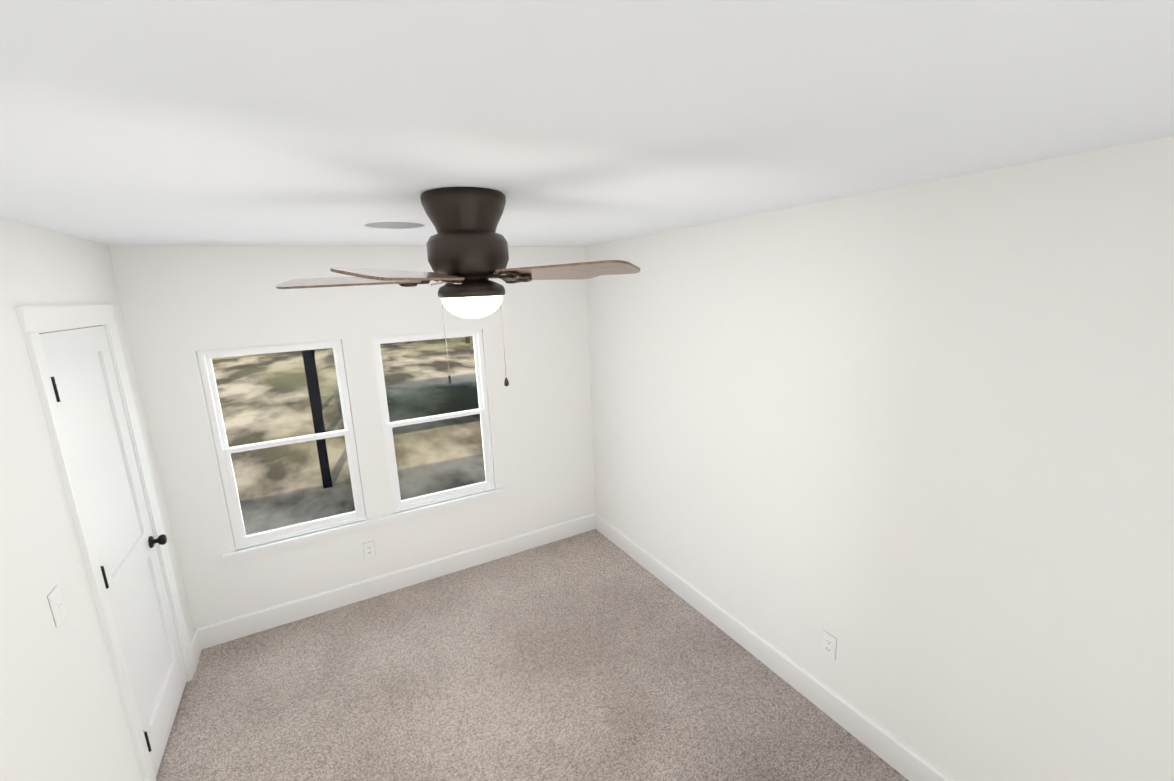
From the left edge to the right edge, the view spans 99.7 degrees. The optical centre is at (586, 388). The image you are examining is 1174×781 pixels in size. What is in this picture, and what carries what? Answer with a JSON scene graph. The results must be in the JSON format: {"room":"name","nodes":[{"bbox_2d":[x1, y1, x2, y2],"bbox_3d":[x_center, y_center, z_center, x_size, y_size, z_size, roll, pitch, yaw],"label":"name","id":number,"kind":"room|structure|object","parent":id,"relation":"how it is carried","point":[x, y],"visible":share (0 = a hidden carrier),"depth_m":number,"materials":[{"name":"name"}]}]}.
{"room":"empty bedroom","nodes":[
{"label":"empty bedroom","id":0,"kind":"room"},
{"bbox_2d":[0,217,194,780],"bbox_3d":[-1.551,0.745,1.069,0.140,2.590,4.035,-9,13,-28],"label":"wall","id":1,"kind":"structure","parent":0,"point":[62,716],"depth_m":1.70,"materials":[{"name":"white paint"}]},
{"bbox_2d":[47,585,66,627],"bbox_3d":[-1.789,0.737,1.680,0.017,0.117,0.072,-9,13,-28],"label":"light switch","id":2,"kind":"object","parent":1,"relation":"attached to","point":[56,604],"visible":1,"depth_m":1.67,"materials":[{"name":"white plastic"}]},
{"bbox_2d":[15,304,195,780],"bbox_3d":[-2.194,0.704,2.277,0.160,2.138,0.914,-9,13,-28],"label":"door frame","id":3,"kind":"structure","parent":1,"relation":"attached to","point":[33,321],"depth_m":2.03,"materials":[{"name":"white wood"}]},
{"bbox_2d":[39,325,186,776],"bbox_3d":[-2.126,0.728,2.314,0.102,2.002,0.714,-9,13,-28],"label":"closet door","id":4,"kind":"structure","parent":1,"relation":"in","point":[79,361],"depth_m":2.29,"materials":[{"name":"white wood"}]},
{"bbox_2d":[142,628,201,780],"bbox_3d":[-1.435,1.876,1.340,0.016,0.158,4.035,-9,13,-28],"label":"baseboard","id":5,"kind":"structure","parent":1,"relation":"attached to","point":[195,643],"depth_m":2.98,"materials":[{"name":"white wood"}]},
{"bbox_2d":[108,245,595,627],"bbox_3d":[-1.248,0.294,3.583,3.140,2.740,0.140,-9,13,-28],"label":"wall","id":6,"kind":"structure","parent":0,"point":[181,305],"depth_m":3.28,"materials":[{"name":"white paint"}]},
{"bbox_2d":[196,340,365,547],"bbox_3d":[-1.925,0.341,3.204,0.756,1.251,0.085,-9,13,-28],"label":"window","id":7,"kind":"structure","parent":6,"relation":"in","point":[224,450],"depth_m":3.14,"materials":[{"name":"white plastic"}]},
{"bbox_2d":[221,488,504,562],"bbox_3d":[-1.456,0.932,3.494,1.830,0.064,0.058,-9,13,-28],"label":"window sill","id":8,"kind":"structure","parent":6,"relation":"attached to","point":[320,534],"depth_m":3.40,"materials":[{"name":"white wood"}]},
{"bbox_2d":[363,541,375,558],"bbox_3d":[-1.533,1.140,3.490,0.072,0.117,0.008,-9,13,-28],"label":"electrical outlet","id":9,"kind":"object","parent":6,"relation":"attached to","point":[369,549],"visible":1,"depth_m":3.49,"materials":[{"name":"white plastic"}]},
{"bbox_2d":[194,513,595,648],"bbox_3d":[-1.165,1.374,3.735,2.860,0.158,0.016,-9,13,-28],"label":"baseboard","id":10,"kind":"structure","parent":6,"relation":"attached to","point":[223,631],"depth_m":3.55,"materials":[{"name":"white wood"}]},
{"bbox_2d":[371,329,494,510],"bbox_3d":[-1.103,0.217,3.644,0.756,1.251,0.085,-9,13,-28],"label":"window","id":11,"kind":"structure","parent":6,"relation":"in","point":[482,410],"depth_m":3.62,"materials":[{"name":"white plastic"}]},
{"bbox_2d":[156,529,908,780],"bbox_3d":[-0.536,1.870,1.844,3.940,0.135,4.315,-9,13,-28],"label":"floor","id":12,"kind":"structure","parent":0,"point":[594,655],"depth_m":2.64,"materials":[{"name":"carpet"}]},
{"bbox_2d":[0,0,1173,245],"bbox_3d":[-0.647,-0.785,1.300,3.940,0.440,4.315,-9,13,-28],"label":"ceiling","id":13,"kind":"structure","parent":0,"point":[284,122],"depth_m":0.88,"materials":[{"name":"white paint"}]},
{"bbox_2d":[351,220,433,229],"bbox_3d":[-0.893,-0.899,2.259,0.372,0.303,0.372,-9,13,-28],"label":"ceiling vent","id":14,"kind":"object","parent":13,"relation":"in","point":[393,224],"visible":0.27,"depth_m":2.37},
{"bbox_2d":[276,187,639,386],"bbox_3d":[-0.398,-0.327,1.736,1.187,0.652,1.164,-9,13,-28],"label":"ceiling fan","id":15,"kind":"object","parent":13,"relation":"attached to","point":[467,252],"visible":1,"depth_m":1.57,"materials":[{"name":"brown metal"}]},
{"bbox_2d":[585,136,1173,780],"bbox_3d":[1.071,0.348,2.472,0.140,2.590,4.035,-9,13,-28],"label":"wall","id":16,"kind":"structure","parent":0,"point":[911,448],"depth_m":1.86,"materials":[{"name":"white paint"}]},
{"bbox_2d":[595,513,953,780],"bbox_3d":[1.051,1.500,2.670,0.016,0.158,4.035,-9,13,-28],"label":"baseboard","id":17,"kind":"structure","parent":16,"relation":"attached to","point":[901,757],"depth_m":2.60,"materials":[{"name":"white wood"}]},
{"bbox_2d":[822,630,836,659],"bbox_3d":[1.166,1.240,2.388,0.008,0.117,0.072,-9,13,-28],"label":"electrical outlet","id":18,"kind":"object","parent":16,"relation":"attached to","point":[829,643],"visible":1,"depth_m":2.38,"materials":[{"name":"white plastic"}]},
{"label":"outside","id":19,"kind":"structure","parent":0,"visible":0},
{"bbox_2d":[211,336,485,534],"bbox_3d":[-12.911,-3.653,32.774,150.000,0.300,150.000,-9,13,-28],"label":"ground","id":20,"kind":"structure","parent":19,"point":[256,469],"depth_m":9.04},
{"bbox_2d":[302,350,331,488],"bbox_3d":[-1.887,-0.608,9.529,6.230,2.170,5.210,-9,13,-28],"label":"post","id":21,"kind":"object","parent":20,"relation":"on","point":[311,375],"depth_m":6.01,"materials":[{"name":"black metal"}]}
]}

